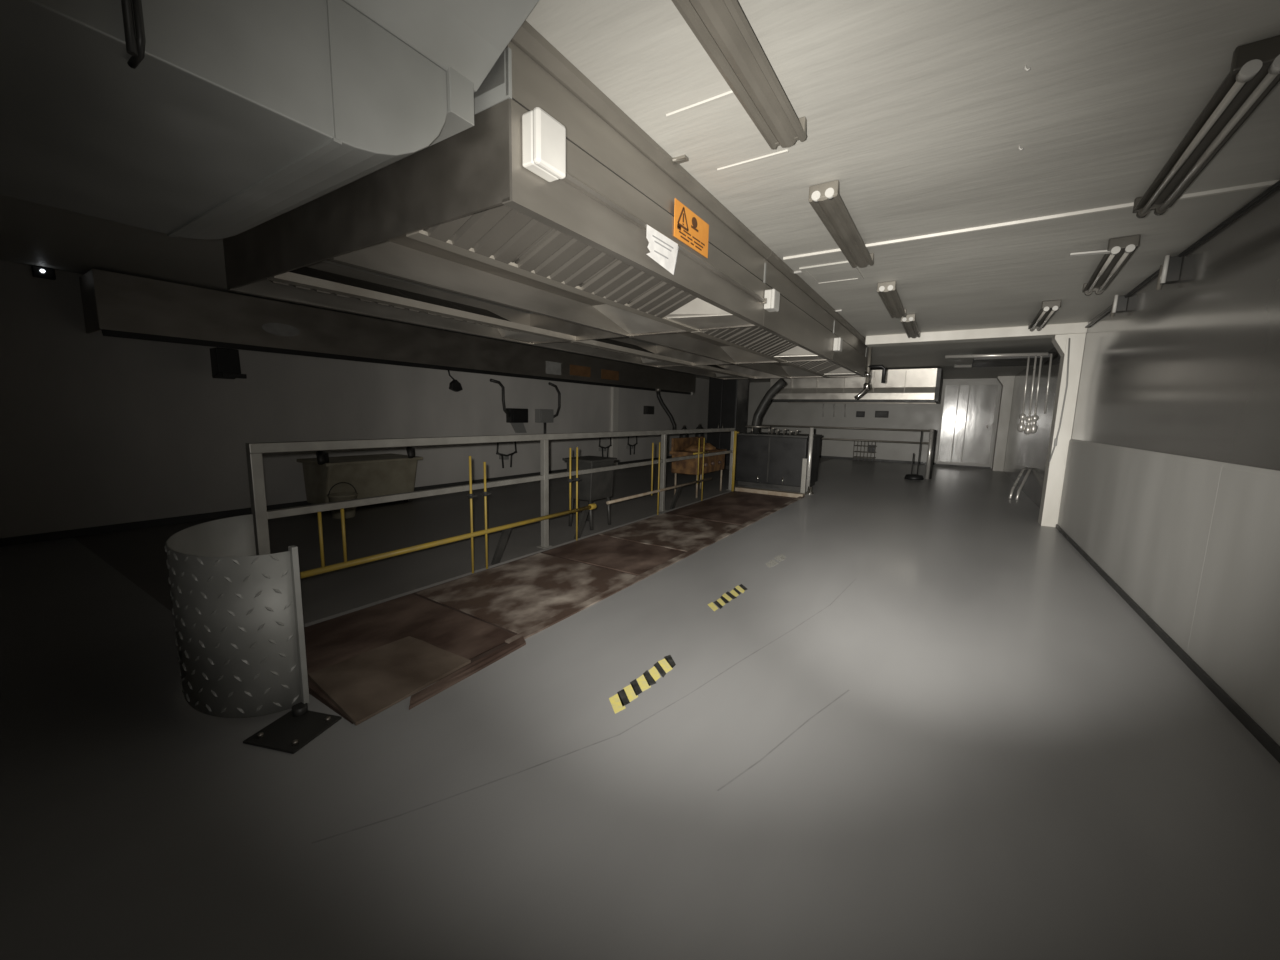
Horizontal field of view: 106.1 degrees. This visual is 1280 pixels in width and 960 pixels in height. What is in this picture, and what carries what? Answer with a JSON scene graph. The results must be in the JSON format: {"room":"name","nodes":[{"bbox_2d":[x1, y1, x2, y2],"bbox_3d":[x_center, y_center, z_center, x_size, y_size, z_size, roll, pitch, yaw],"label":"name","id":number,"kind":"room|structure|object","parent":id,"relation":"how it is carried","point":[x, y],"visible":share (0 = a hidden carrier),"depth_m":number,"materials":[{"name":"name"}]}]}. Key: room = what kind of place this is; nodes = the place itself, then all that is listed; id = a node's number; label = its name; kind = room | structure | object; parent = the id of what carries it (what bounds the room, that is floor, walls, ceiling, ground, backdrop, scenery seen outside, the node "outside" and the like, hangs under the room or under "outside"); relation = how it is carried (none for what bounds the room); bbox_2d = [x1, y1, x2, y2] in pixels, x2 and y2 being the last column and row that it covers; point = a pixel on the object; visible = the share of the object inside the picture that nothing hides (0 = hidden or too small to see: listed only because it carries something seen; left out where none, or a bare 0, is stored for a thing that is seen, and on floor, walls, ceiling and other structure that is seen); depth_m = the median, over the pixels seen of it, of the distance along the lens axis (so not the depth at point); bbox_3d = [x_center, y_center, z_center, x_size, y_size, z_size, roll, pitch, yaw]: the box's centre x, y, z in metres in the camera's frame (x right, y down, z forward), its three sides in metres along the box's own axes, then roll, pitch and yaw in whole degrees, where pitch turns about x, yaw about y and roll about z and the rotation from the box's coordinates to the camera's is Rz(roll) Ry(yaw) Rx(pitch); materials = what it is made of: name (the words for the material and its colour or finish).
{"room":"industrial workshop","nodes":[
{"label":"industrial workshop","id":0,"kind":"room"},
{"bbox_2d":[0,260,708,537],"bbox_3d":[-2.328,-1.430,10.468,0.200,2.690,21.200,6,9,32],"label":"wall","id":1,"kind":"structure","parent":0,"point":[96,429],"depth_m":5.78,"materials":[{"name":"white paint"}]},
{"bbox_2d":[31,265,55,279],"bbox_3d":[-5.803,-2.017,4.682,0.070,0.100,0.140,6,9,32],"label":"indicator light","id":2,"kind":"object","parent":1,"relation":"attached to","point":[37,271],"visible":1,"depth_m":4.67,"materials":[{"name":"black plastic"}]},
{"bbox_2d":[0,456,671,546],"bbox_3d":[-2.292,-0.123,10.545,0.020,0.080,20.900,6,9,32],"label":"baseboard","id":3,"kind":"structure","parent":1,"relation":"attached to","point":[40,537],"depth_m":5.62,"materials":[{"name":"grey"}]},
{"bbox_2d":[79,269,695,394],"bbox_3d":[-1.943,-2.373,10.090,0.658,0.633,12.820,6,9,32],"label":"beam","id":4,"kind":"structure","parent":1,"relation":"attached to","point":[114,304],"depth_m":6.14,"materials":[{"name":"silver metal"}]},
{"bbox_2d":[210,347,246,378],"bbox_3d":[-4.747,-1.339,5.546,0.240,0.333,0.250,6,9,32],"label":"speaker box","id":5,"kind":"object","parent":4,"relation":"hanging from","point":[225,363],"visible":1,"depth_m":5.47,"materials":[{"name":"black plastic"}]},
{"bbox_2d":[262,323,299,335],"bbox_3d":[-4.381,-1.836,5.877,0.004,0.150,0.400,6,9,32],"label":"label","id":6,"kind":"object","parent":4,"relation":"attached to","point":[280,329],"visible":1,"depth_m":5.87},
{"bbox_2d":[448,369,462,391],"bbox_3d":[-3.057,-1.641,7.932,0.080,0.360,0.248,6,9,32],"label":"plug","id":7,"kind":"object","parent":4,"relation":"hanging from","point":[454,385],"visible":1,"depth_m":7.91,"materials":[{"name":"black plastic"}]},
{"bbox_2d":[546,361,560,374],"bbox_3d":[-1.774,-2.296,9.875,0.004,0.250,0.450,6,9,32],"label":"label","id":8,"kind":"object","parent":4,"relation":"attached to","point":[551,367],"visible":1,"depth_m":9.87,"materials":[{"name":"paper"}]},
{"bbox_2d":[570,364,590,376],"bbox_3d":[-1.309,-2.398,10.585,0.004,0.220,0.700,6,9,32],"label":"warning sign","id":9,"kind":"object","parent":4,"relation":"attached to","point":[576,370],"visible":1,"depth_m":10.58,"materials":[{"name":"plastic"}]},
{"bbox_2d":[601,369,618,380],"bbox_3d":[-0.711,-2.510,11.501,0.004,0.220,0.700,6,9,32],"label":"warning sign","id":10,"kind":"object","parent":4,"relation":"attached to","point":[605,374],"visible":1,"depth_m":11.49,"materials":[{"name":"plastic"}]},
{"bbox_2d":[655,388,675,429],"bbox_3d":[0.712,-1.915,13.284,0.618,1.220,0.159,0,8,-7],"label":"flexible hose","id":11,"kind":"object","parent":4,"relation":"hanging from","point":[657,390],"visible":0.91,"depth_m":13.25,"materials":[{"name":"rubber"}]},
{"bbox_2d":[496,441,516,467],"bbox_3d":[-2.722,-0.521,9.637,0.198,0.540,0.528,6,9,32],"label":"tap","id":12,"kind":"object","parent":1,"relation":"attached to","point":[503,457],"visible":0.93,"depth_m":9.59,"materials":[{"name":"paint"}]},
{"bbox_2d":[490,379,527,432],"bbox_3d":[-2.628,-1.466,9.649,0.170,1.049,0.924,6,9,32],"label":"wall socket","id":13,"kind":"object","parent":1,"relation":"attached to","point":[516,417],"visible":1,"depth_m":9.74,"materials":[{"name":"black plastic"}]},
{"bbox_2d":[535,382,560,433],"bbox_3d":[-2.009,-1.498,10.611,0.170,1.299,0.699,6,9,32],"label":"wall socket","id":14,"kind":"object","parent":1,"relation":"attached to","point":[544,416],"visible":0.96,"depth_m":10.51,"materials":[{"name":"grey plastic"}]},
{"bbox_2d":[599,437,611,456],"bbox_3d":[-0.955,-0.853,12.344,0.198,0.540,0.528,6,9,32],"label":"tap","id":15,"kind":"object","parent":1,"relation":"attached to","point":[602,448],"visible":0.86,"depth_m":12.31,"materials":[{"name":"paint"}]},
{"bbox_2d":[610,387,618,464],"bbox_3d":[-0.681,-1.414,12.787,0.080,2.100,0.250,6,9,32],"label":"trim","id":16,"kind":"structure","parent":1,"relation":"attached to","point":[614,390],"depth_m":12.72,"materials":[{"name":"white paint"}]},
{"bbox_2d":[626,436,637,454],"bbox_3d":[-0.275,-0.980,13.385,0.198,0.539,0.477,6,9,32],"label":"tap","id":17,"kind":"object","parent":1,"relation":"attached to","point":[630,447],"visible":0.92,"depth_m":13.35,"materials":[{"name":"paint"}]},
{"bbox_2d":[643,406,653,413],"bbox_3d":[0.271,-2.051,14.128,0.120,0.240,0.450,6,9,32],"label":"wall socket","id":18,"kind":"object","parent":1,"relation":"attached to","point":[647,409],"visible":1,"depth_m":14.00,"materials":[{"name":"paint"}]},
{"bbox_2d":[0,457,1279,959],"bbox_3d":[1.507,0.450,8.195,9.420,0.251,21.200,6,9,32],"label":"floor","id":19,"kind":"structure","parent":0,"point":[1012,764],"depth_m":1.92,"materials":[{"name":"paint"}]},
{"bbox_2d":[164,514,341,753],"bbox_3d":[-1.918,0.658,2.310,1.329,0.785,0.437,7,10,38],"label":"guard","id":20,"kind":"object","parent":19,"relation":"on","point":[237,612],"visible":1,"depth_m":2.11,"materials":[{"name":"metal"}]},
{"bbox_2d":[327,482,357,518],"bbox_3d":[-3.820,0.252,6.186,0.344,0.454,0.348,6,9,32],"label":"bucket","id":21,"kind":"object","parent":19,"relation":"on","point":[339,496],"visible":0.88,"depth_m":6.11,"materials":[{"name":"grey metal"}]},
{"bbox_2d":[297,446,422,512],"bbox_3d":[-3.989,-0.050,6.884,0.913,0.855,1.460,6,9,32],"label":"tub","id":22,"kind":"object","parent":19,"relation":"on","point":[374,475],"visible":0.8,"depth_m":6.64,"materials":[{"name":"plastic"}]},
{"bbox_2d":[316,451,328,464],"bbox_3d":[-4.052,-0.290,6.127,0.111,0.178,0.272,-2,8,-20],"label":"tap","id":23,"kind":"object","parent":22,"relation":"on","point":[322,456],"depth_m":6.06,"materials":[{"name":"paint"}]},
{"bbox_2d":[302,460,417,503],"bbox_3d":[-4.002,-0.003,6.964,0.767,0.580,1.250,6,9,32],"label":"basin","id":24,"kind":"object","parent":22,"relation":"in","point":[374,479],"depth_m":6.61,"materials":[{"name":"grey metal"}]},
{"bbox_2d":[406,446,414,458],"bbox_3d":[-3.400,-0.412,7.126,0.111,0.178,0.272,-2,8,-20],"label":"tap","id":25,"kind":"object","parent":22,"relation":"on","point":[410,450],"depth_m":7.06,"materials":[{"name":"paint"}]},
{"bbox_2d":[304,594,514,719],"bbox_3d":[-1.545,0.986,2.954,1.180,0.014,1.040,6,9,32],"label":"plate","id":26,"kind":"object","parent":19,"relation":"on","point":[333,641],"visible":0.57,"depth_m":3.06,"materials":[{"name":"brown metal"}]},
{"bbox_2d":[308,636,470,725],"bbox_3d":[-1.345,1.023,2.564,0.620,0.024,0.640,6,9,32],"label":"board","id":27,"kind":"object","parent":26,"relation":"on","point":[362,686],"visible":0.99,"depth_m":2.52,"materials":[{"name":"brown metal"}]},
{"bbox_2d":[300,447,596,578],"bbox_3d":[-1.351,0.278,4.278,0.105,1.032,3.000,6,9,32],"label":"gas pipe","id":28,"kind":"object","parent":19,"relation":"on","point":[506,529],"visible":0.98,"depth_m":4.14,"materials":[{"name":"metal"}]},
{"bbox_2d":[409,636,525,709],"bbox_3d":[-0.905,1.024,2.626,0.078,0.018,0.824,6,9,30],"label":"board","id":29,"kind":"object","parent":19,"relation":"on","point":[472,668],"visible":1,"depth_m":2.56,"materials":[{"name":"brown metal"}]},
{"bbox_2d":[245,428,734,554],"bbox_3d":[-0.285,-0.015,6.031,0.108,1.180,7.560,6,9,32],"label":"railing","id":30,"kind":"object","parent":19,"relation":"on","point":[254,451],"visible":0.74,"depth_m":3.78,"materials":[{"name":"grey metal"}]},
{"bbox_2d":[416,553,635,633],"bbox_3d":[-0.880,0.863,3.964,1.190,0.014,1.370,6,9,32],"label":"plate","id":31,"kind":"object","parent":19,"relation":"on","point":[517,596],"visible":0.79,"depth_m":3.84,"materials":[{"name":"brown metal"}]},
{"bbox_2d":[562,456,616,529],"bbox_3d":[-0.623,0.150,5.996,0.450,0.852,0.520,6,9,32],"label":"pedestal","id":32,"kind":"object","parent":19,"relation":"on","point":[597,485],"visible":0.9,"depth_m":5.82,"materials":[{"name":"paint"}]},
{"bbox_2d":[562,456,616,462],"bbox_3d":[-0.614,-0.257,5.940,0.450,0.030,0.520,6,9,32],"label":"countertop","id":33,"kind":"structure","parent":32,"relation":"on","point":[586,459],"depth_m":5.83,"materials":[{"name":"paint"}]},
{"bbox_2d":[542,535,685,574],"bbox_3d":[-0.246,0.744,4.934,1.190,0.014,0.900,6,9,32],"label":"plate","id":34,"kind":"object","parent":19,"relation":"on","point":[635,558],"visible":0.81,"depth_m":4.88,"materials":[{"name":"brown metal"}]},
{"bbox_2d":[609,655,675,713],"bbox_3d":[0.030,1.064,2.548,0.116,0.001,0.639,7,9,34],"label":"tape","id":35,"kind":"object","parent":19,"relation":"on","point":[630,692],"visible":1,"depth_m":2.51,"materials":[{"name":"yellow plastic"}]},
{"bbox_2d":[505,496,804,643],"bbox_3d":[1.063,0.640,5.771,0.070,0.012,6.840,6,9,32],"label":"trim","id":36,"kind":"structure","parent":19,"relation":"on","point":[545,624],"depth_m":3.95,"materials":[{"name":"brown metal"}]},
{"bbox_2d":[606,438,711,514],"bbox_3d":[0.396,-0.057,6.968,0.088,1.042,2.950,6,9,32],"label":"gas pipe","id":37,"kind":"object","parent":19,"relation":"on","point":[679,487],"visible":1,"depth_m":6.96,"materials":[{"name":"metal"}]},
{"bbox_2d":[599,513,739,551],"bbox_3d":[0.428,0.617,5.967,1.190,0.014,1.520,6,9,32],"label":"plate","id":38,"kind":"object","parent":19,"relation":"on","point":[682,533],"visible":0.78,"depth_m":5.85,"materials":[{"name":"brown metal"}]},
{"bbox_2d":[679,425,688,437],"bbox_3d":[1.247,-0.999,13.710,0.270,1.112,0.270,6,9,32],"label":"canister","id":39,"kind":"object","parent":19,"relation":"on","point":[684,426],"visible":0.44,"depth_m":13.58,"materials":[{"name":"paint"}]},
{"bbox_2d":[670,436,726,497],"bbox_3d":[1.079,-0.259,8.700,0.570,1.000,1.240,6,9,32],"label":"sink","id":40,"kind":"object","parent":19,"relation":"on","point":[686,446],"visible":0.76,"depth_m":8.37,"materials":[{"name":"metal"}]},
{"bbox_2d":[695,424,703,436],"bbox_3d":[1.791,-1.121,14.540,0.270,1.152,0.270,6,9,32],"label":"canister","id":41,"kind":"object","parent":19,"relation":"on","point":[699,425],"visible":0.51,"depth_m":14.40,"materials":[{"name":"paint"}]},
{"bbox_2d":[707,584,746,610],"bbox_3d":[0.696,0.912,3.763,0.119,0.001,0.662,7,10,35],"label":"tape","id":42,"kind":"object","parent":19,"relation":"on","point":[725,598],"visible":1,"depth_m":3.74,"materials":[{"name":"yellow plastic"}]},
{"bbox_2d":[707,377,748,468],"bbox_3d":[2.351,-1.539,13.013,0.800,2.420,0.850,6,9,32],"label":"tall cabinet","id":43,"kind":"object","parent":19,"relation":"on","point":[728,398],"visible":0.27,"depth_m":12.67,"materials":[{"name":"black metal"}]},
{"bbox_2d":[665,491,794,524],"bbox_3d":[1.583,0.401,7.737,1.190,0.014,2.670,6,9,32],"label":"plate","id":44,"kind":"object","parent":19,"relation":"on","point":[735,507],"visible":0.82,"depth_m":7.47,"materials":[{"name":"brown metal"}]},
{"bbox_2d":[731,431,739,490],"bbox_3d":[1.782,-0.351,9.002,0.108,1.130,0.054,-3,9,-27],"label":"gas standpipe","id":45,"kind":"object","parent":44,"relation":"on","point":[735,432],"visible":1,"depth_m":8.96,"materials":[{"name":"metal"}]},
{"bbox_2d":[735,486,804,497],"bbox_3d":[2.397,0.236,8.944,1.270,0.090,0.160,6,9,32],"label":"trim","id":46,"kind":"structure","parent":19,"relation":"on","point":[742,489],"depth_m":8.88,"materials":[{"name":"paint"}]},
{"bbox_2d":[766,554,785,567],"bbox_3d":[1.342,0.793,4.736,0.108,0.001,0.535,7,10,35],"label":"tape","id":47,"kind":"object","parent":19,"relation":"on","point":[781,557],"visible":1,"depth_m":4.73,"materials":[{"name":"plastic"}]},
{"bbox_2d":[736,378,821,490],"bbox_3d":[2.878,-0.982,9.906,1.420,2.182,1.206,6,9,32],"label":"machine","id":48,"kind":"object","parent":19,"relation":"on","point":[764,459],"visible":0.93,"depth_m":9.57,"materials":[{"name":"grey metal"}]},
{"bbox_2d":[737,432,821,437],"bbox_3d":[2.878,-0.931,9.916,1.420,0.040,1.200,6,9,32],"label":"railing","id":49,"kind":"object","parent":48,"relation":"in","point":[749,434],"depth_m":9.56,"materials":[{"name":"metal"}]},
{"bbox_2d":[800,428,813,494],"bbox_3d":[3.155,-0.351,8.892,0.230,1.220,0.276,6,9,32],"label":"end post","id":50,"kind":"object","parent":19,"relation":"on","point":[806,488],"visible":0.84,"depth_m":8.90,"materials":[{"name":"metal"}]},
{"bbox_2d":[760,424,936,478],"bbox_3d":[5.196,-0.818,12.706,4.403,1.200,0.175,6,9,32],"label":"railing","id":51,"kind":"object","parent":19,"relation":"on","point":[932,435],"visible":0.67,"depth_m":11.70,"materials":[{"name":"grey metal"}]},
{"bbox_2d":[853,441,876,461],"bbox_3d":[7.582,-0.993,16.208,0.673,0.700,0.373,6,9,32],"label":"wire basket","id":52,"kind":"object","parent":19,"relation":"on","point":[871,448],"visible":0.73,"depth_m":16.05,"materials":[{"name":"grey metal"}]},
{"bbox_2d":[905,431,923,479],"bbox_3d":[6.590,-0.593,11.472,0.400,1.150,0.400,6,9,32],"label":"stand","id":53,"kind":"object","parent":19,"relation":"on","point":[911,476],"visible":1,"depth_m":11.42,"materials":[{"name":"black metal"}]},
{"bbox_2d":[992,376,1014,470],"bbox_3d":[10.405,-1.618,13.898,0.389,2.690,0.400,6,9,32],"label":"column","id":54,"kind":"structure","parent":19,"relation":"on","point":[1007,382],"depth_m":13.70,"materials":[{"name":"white paint"}]},
{"bbox_2d":[1009,467,1030,499],"bbox_3d":[7.147,0.062,9.038,0.837,0.562,0.157,-5,10,-40],"label":"handrail","id":55,"kind":"object","parent":19,"relation":"on","point":[1026,468],"visible":0.98,"depth_m":8.98,"materials":[{"name":"metal"}]},
{"bbox_2d":[1038,333,1085,526],"bbox_3d":[5.642,-0.647,6.538,0.304,2.555,0.280,6,9,32],"label":"column","id":56,"kind":"structure","parent":19,"relation":"on","point":[1055,469],"depth_m":6.40,"materials":[{"name":"white paint"}]},
{"bbox_2d":[1049,338,1069,461],"bbox_3d":[5.563,-1.039,6.352,0.090,1.622,0.034,6,9,32],"label":"cable","id":57,"kind":"object","parent":56,"relation":"attached to","point":[1056,438],"visible":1,"depth_m":6.34,"materials":[{"name":"grey plastic"}]},
{"bbox_2d":[0,0,1279,382],"bbox_3d":[1.571,-2.437,7.800,9.420,0.200,21.200,6,9,32],"label":"ceiling","id":58,"kind":"structure","parent":0,"point":[921,112],"depth_m":2.25,"materials":[{"name":"paint"}]},
{"bbox_2d":[0,0,538,239],"bbox_3d":[-2.216,-1.106,0.306,1.947,0.566,4.125,6,9,32],"label":"duct","id":59,"kind":"object","parent":58,"relation":"hanging from","point":[235,116],"visible":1,"depth_m":1.34,"materials":[{"name":"metal"}]},
{"bbox_2d":[121,0,145,68],"bbox_3d":[-1.062,-1.052,0.987,0.085,0.350,0.030,6,9,32],"label":"hanger","id":60,"kind":"object","parent":59,"relation":"attached to","point":[135,43],"visible":1,"depth_m":0.98,"materials":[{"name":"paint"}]},
{"bbox_2d":[223,20,770,344],"bbox_3d":[-0.798,-1.494,3.405,2.632,0.578,2.624,6,9,32],"label":"extractor hood","id":61,"kind":"object","parent":58,"relation":"attached to","point":[462,214],"visible":0.83,"depth_m":2.42,"materials":[{"name":"silver metal"}]},
{"bbox_2d":[522,107,565,181],"bbox_3d":[-0.328,-1.181,1.718,0.085,0.176,0.182,6,9,32],"label":"junction box","id":62,"kind":"object","parent":61,"relation":"attached to","point":[543,136],"visible":1,"depth_m":1.66,"materials":[{"name":"white plastic"}]},
{"bbox_2d":[647,225,678,274],"bbox_3d":[0.118,-1.157,2.445,0.003,0.166,0.318,6,9,32],"label":"paper label","id":63,"kind":"object","parent":61,"relation":"attached to","point":[663,250],"visible":1,"depth_m":2.44,"materials":[{"name":"grey paper"}]},
{"bbox_2d":[562,171,766,303],"bbox_3d":[0.341,-1.284,2.798,0.030,0.038,2.355,6,9,32],"label":"cable trunking","id":64,"kind":"object","parent":61,"relation":"attached to","point":[570,179],"visible":0.81,"depth_m":2.24,"materials":[{"name":"silver metal"}]},
{"bbox_2d":[674,198,708,257],"bbox_3d":[0.298,-1.417,2.729,0.005,0.190,0.420,6,9,32],"label":"warning sign","id":65,"kind":"object","parent":61,"relation":"attached to","point":[689,228],"visible":1,"depth_m":2.71,"materials":[{"name":"orange plastic"}]},
{"bbox_2d":[672,155,688,163],"bbox_3d":[0.156,-1.591,2.466,0.184,0.098,0.048,5,9,24],"label":"bracket","id":66,"kind":"object","parent":58,"relation":"attached to","point":[683,158],"visible":0.5,"depth_m":2.43,"materials":[{"name":"grey metal"}]},
{"bbox_2d":[533,250,838,366],"bbox_3d":[0.632,-1.762,5.596,2.632,0.578,2.624,6,9,32],"label":"extractor hood","id":67,"kind":"object","parent":58,"relation":"attached to","point":[802,329],"visible":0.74,"depth_m":5.31,"materials":[{"name":"silver metal"}]},
{"bbox_2d":[764,289,779,311],"bbox_3d":[1.061,-1.430,3.848,0.085,0.151,0.182,6,9,32],"label":"junction box","id":68,"kind":"object","parent":67,"relation":"attached to","point":[773,296],"visible":0.98,"depth_m":3.78,"materials":[{"name":"white plastic"}]},
{"bbox_2d":[666,90,733,117],"bbox_3d":[0.258,-1.569,2.007,0.330,0.006,0.025,6,9,32],"label":"trim","id":69,"kind":"structure","parent":58,"relation":"attached to","point":[729,93],"depth_m":2.00,"materials":[{"name":"paint"}]},
{"bbox_2d":[672,0,806,148],"bbox_3d":[0.279,-1.461,1.556,0.160,0.096,1.407,6,9,32],"label":"batten","id":70,"kind":"object","parent":58,"relation":"attached to","point":[721,27],"visible":1,"depth_m":1.66,"materials":[{"name":"grey metal"}]},
{"bbox_2d":[717,149,788,170],"bbox_3d":[0.568,-1.622,2.446,0.370,0.006,0.025,6,9,32],"label":"trim","id":71,"kind":"structure","parent":58,"relation":"attached to","point":[783,151],"depth_m":2.43,"materials":[{"name":"paint"}]},
{"bbox_2d":[656,314,866,379],"bbox_3d":[2.062,-2.031,7.787,2.632,0.578,2.624,6,9,32],"label":"extractor hood","id":72,"kind":"object","parent":58,"relation":"attached to","point":[851,362],"visible":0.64,"depth_m":7.73,"materials":[{"name":"silver metal"}]},
{"bbox_2d":[833,337,842,351],"bbox_3d":[2.486,-1.692,6.031,0.085,0.161,0.182,6,9,32],"label":"junction box","id":73,"kind":"object","parent":72,"relation":"attached to","point":[838,342],"visible":1,"depth_m":5.96,"materials":[{"name":"white plastic"}]},
{"bbox_2d":[799,261,863,284],"bbox_3d":[1.721,-1.847,4.304,0.430,0.014,0.580,6,9,32],"label":"ceiling hatch","id":74,"kind":"object","parent":58,"relation":"attached to","point":[843,271],"visible":0.89,"depth_m":4.28,"materials":[{"name":"paint"}]},
{"bbox_2d":[808,180,873,267],"bbox_3d":[1.391,-1.667,3.241,0.160,0.096,1.407,6,9,32],"label":"batten","id":75,"kind":"object","parent":58,"relation":"attached to","point":[825,199],"visible":1,"depth_m":2.98,"materials":[{"name":"grey metal"}]},
{"bbox_2d":[770,368,942,403],"bbox_3d":[5.938,-2.548,13.399,4.160,0.812,2.020,6,9,32],"label":"hood","id":76,"kind":"object","parent":58,"relation":"hanging from","point":[901,386],"visible":0.76,"depth_m":12.37,"materials":[{"name":"metal"}]},
{"bbox_2d":[854,347,885,398],"bbox_3d":[3.991,-1.856,8.316,0.466,0.925,0.133,6,9,32],"label":"pipe","id":77,"kind":"object","parent":58,"relation":"hanging from","point":[866,386],"visible":0.95,"depth_m":8.30,"materials":[{"name":"grey metal"}]},
{"bbox_2d":[854,382,869,398],"bbox_3d":[3.883,-1.553,8.404,0.250,0.295,0.108,2,8,8],"label":"tap","id":78,"kind":"object","parent":77,"relation":"on","point":[866,386],"depth_m":8.37,"materials":[{"name":"silver metal"}]},
{"bbox_2d":[877,281,906,317],"bbox_3d":[2.696,-1.896,5.122,0.160,0.096,1.407,6,9,32],"label":"batten","id":79,"kind":"object","parent":58,"relation":"attached to","point":[887,292],"visible":1,"depth_m":4.84,"materials":[{"name":"grey metal"}]},
{"bbox_2d":[901,314,920,337],"bbox_3d":[3.666,-2.063,6.498,0.160,0.096,1.407,6,9,32],"label":"batten","id":80,"kind":"object","parent":58,"relation":"attached to","point":[909,324],"visible":0.91,"depth_m":6.22,"materials":[{"name":"grey metal"}]},
{"bbox_2d":[865,322,1087,346],"bbox_3d":[4.712,-2.085,6.974,2.600,0.135,0.330,6,9,32],"label":"beam","id":81,"kind":"structure","parent":58,"relation":"attached to","point":[1050,330],"depth_m":6.79,"materials":[{"name":"white paint"}]},
{"bbox_2d":[945,352,1052,434],"bbox_3d":[6.664,-1.604,9.177,1.520,1.379,1.994,6,9,32],"label":"pipes","id":82,"kind":"object","parent":58,"relation":"hanging from","point":[1006,359],"visible":1,"depth_m":8.23,"materials":[{"name":"metal"}]},
{"bbox_2d":[971,353,1051,367],"bbox_3d":[6.872,-2.220,8.987,1.080,0.060,1.500,6,9,32],"label":"cable tray","id":83,"kind":"object","parent":82,"relation":"on","point":[987,361],"depth_m":8.82,"materials":[{"name":"paint"}]},
{"bbox_2d":[783,180,1278,259],"bbox_3d":[2.269,-1.686,3.231,2.610,0.017,0.035,6,9,32],"label":"trim","id":84,"kind":"structure","parent":58,"relation":"attached to","point":[1268,183],"depth_m":3.05,"materials":[{"name":"white paint"}]},
{"bbox_2d":[1028,300,1060,331],"bbox_3d":[4.747,-1.918,5.669,0.156,0.111,1.412,6,9,34],"label":"batten","id":85,"kind":"object","parent":58,"relation":"attached to","point":[1048,309],"visible":1,"depth_m":5.42,"materials":[{"name":"metal"}]},
{"bbox_2d":[1082,234,1140,295],"bbox_3d":[3.762,-1.694,3.878,0.156,0.111,1.412,7,10,36],"label":"batten","id":86,"kind":"object","parent":58,"relation":"attached to","point":[1121,249],"visible":1,"depth_m":3.63,"materials":[{"name":"metal"}]},
{"bbox_2d":[1069,250,1109,256],"bbox_3d":[3.250,-1.631,3.459,0.246,0.029,0.050,7,10,37],"label":"tube","id":87,"kind":"object","parent":86,"relation":"on","point":[1100,251],"visible":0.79,"depth_m":3.46,"materials":[{"name":"white plastic"}]},
{"bbox_2d":[1133,35,1279,217],"bbox_3d":[2.503,-1.488,2.168,0.156,0.111,1.412,7,10,35],"label":"batten","id":88,"kind":"object","parent":58,"relation":"attached to","point":[1254,72],"visible":1,"depth_m":1.92,"materials":[{"name":"metal"}]},
{"bbox_2d":[746,378,1001,467],"bbox_3d":[7.208,-2.082,16.769,8.920,2.690,0.200,6,9,32],"label":"wall","id":89,"kind":"structure","parent":0,"point":[901,416],"depth_m":16.48,"materials":[{"name":"paint"}]},
{"bbox_2d":[856,411,864,416],"bbox_3d":[7.497,-2.236,16.356,0.260,0.200,0.140,6,9,32],"label":"wall socket","id":90,"kind":"object","parent":89,"relation":"attached to","point":[858,413],"visible":1,"depth_m":16.30,"materials":[{"name":"black plastic"}]},
{"bbox_2d":[875,411,888,417],"bbox_3d":[8.048,-2.188,16.015,0.400,0.220,0.120,6,9,32],"label":"control panel","id":91,"kind":"object","parent":89,"relation":"attached to","point":[878,414],"visible":1,"depth_m":15.96,"materials":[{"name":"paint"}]},
{"bbox_2d":[819,455,990,468],"bbox_3d":[7.002,-0.784,16.912,8.660,0.070,0.050,6,9,32],"label":"baseboard","id":92,"kind":"structure","parent":89,"relation":"attached to","point":[820,456],"depth_m":16.03,"materials":[{"name":"grey"}]},
{"bbox_2d":[936,381,1000,466],"bbox_3d":[10.046,-1.729,14.762,1.420,2.580,0.128,6,9,32],"label":"door","id":93,"kind":"structure","parent":89,"relation":"in","point":[969,408],"depth_m":14.76,"materials":[{"name":"metal"}]},
{"bbox_2d":[1003,186,1279,507],"bbox_3d":[5.323,-0.591,5.576,0.200,2.690,21.200,6,9,32],"label":"wall","id":94,"kind":"structure","parent":0,"point":[1190,367],"depth_m":3.28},
{"bbox_2d":[1110,295,1127,316],"bbox_3d":[4.770,-1.737,4.802,0.108,0.174,0.249,6,9,32],"label":"wall spotlight","id":95,"kind":"object","parent":94,"relation":"attached to","point":[1119,305],"visible":0.9,"depth_m":4.74,"materials":[{"name":"paint"}]},
{"bbox_2d":[1055,524,1279,762],"bbox_3d":[2.531,1.204,1.755,0.015,0.050,11.410,6,9,32],"label":"baseboard","id":96,"kind":"structure","parent":94,"relation":"attached to","point":[1269,744],"depth_m":2.76,"materials":[{"name":"grey"}]},
{"bbox_2d":[1057,439,1279,745],"bbox_3d":[2.558,0.636,1.667,0.020,1.200,11.410,6,9,32],"label":"wall panel","id":97,"kind":"object","parent":94,"relation":"attached to","point":[1194,543],"depth_m":2.89,"materials":[{"name":"grey metal"}]},
{"bbox_2d":[1155,255,1182,289],"bbox_3d":[4.035,-1.585,3.679,0.108,0.203,0.249,6,9,32],"label":"wall spotlight","id":98,"kind":"object","parent":94,"relation":"attached to","point":[1169,272],"visible":1,"depth_m":3.61,"materials":[{"name":"paint"}]},
{"bbox_2d":[1085,180,1279,327],"bbox_3d":[3.125,-1.485,2.208,0.025,0.063,9.380,6,9,32],"label":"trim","id":99,"kind":"structure","parent":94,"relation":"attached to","point":[1277,184],"depth_m":3.10,"materials":[{"name":"black plastic"}]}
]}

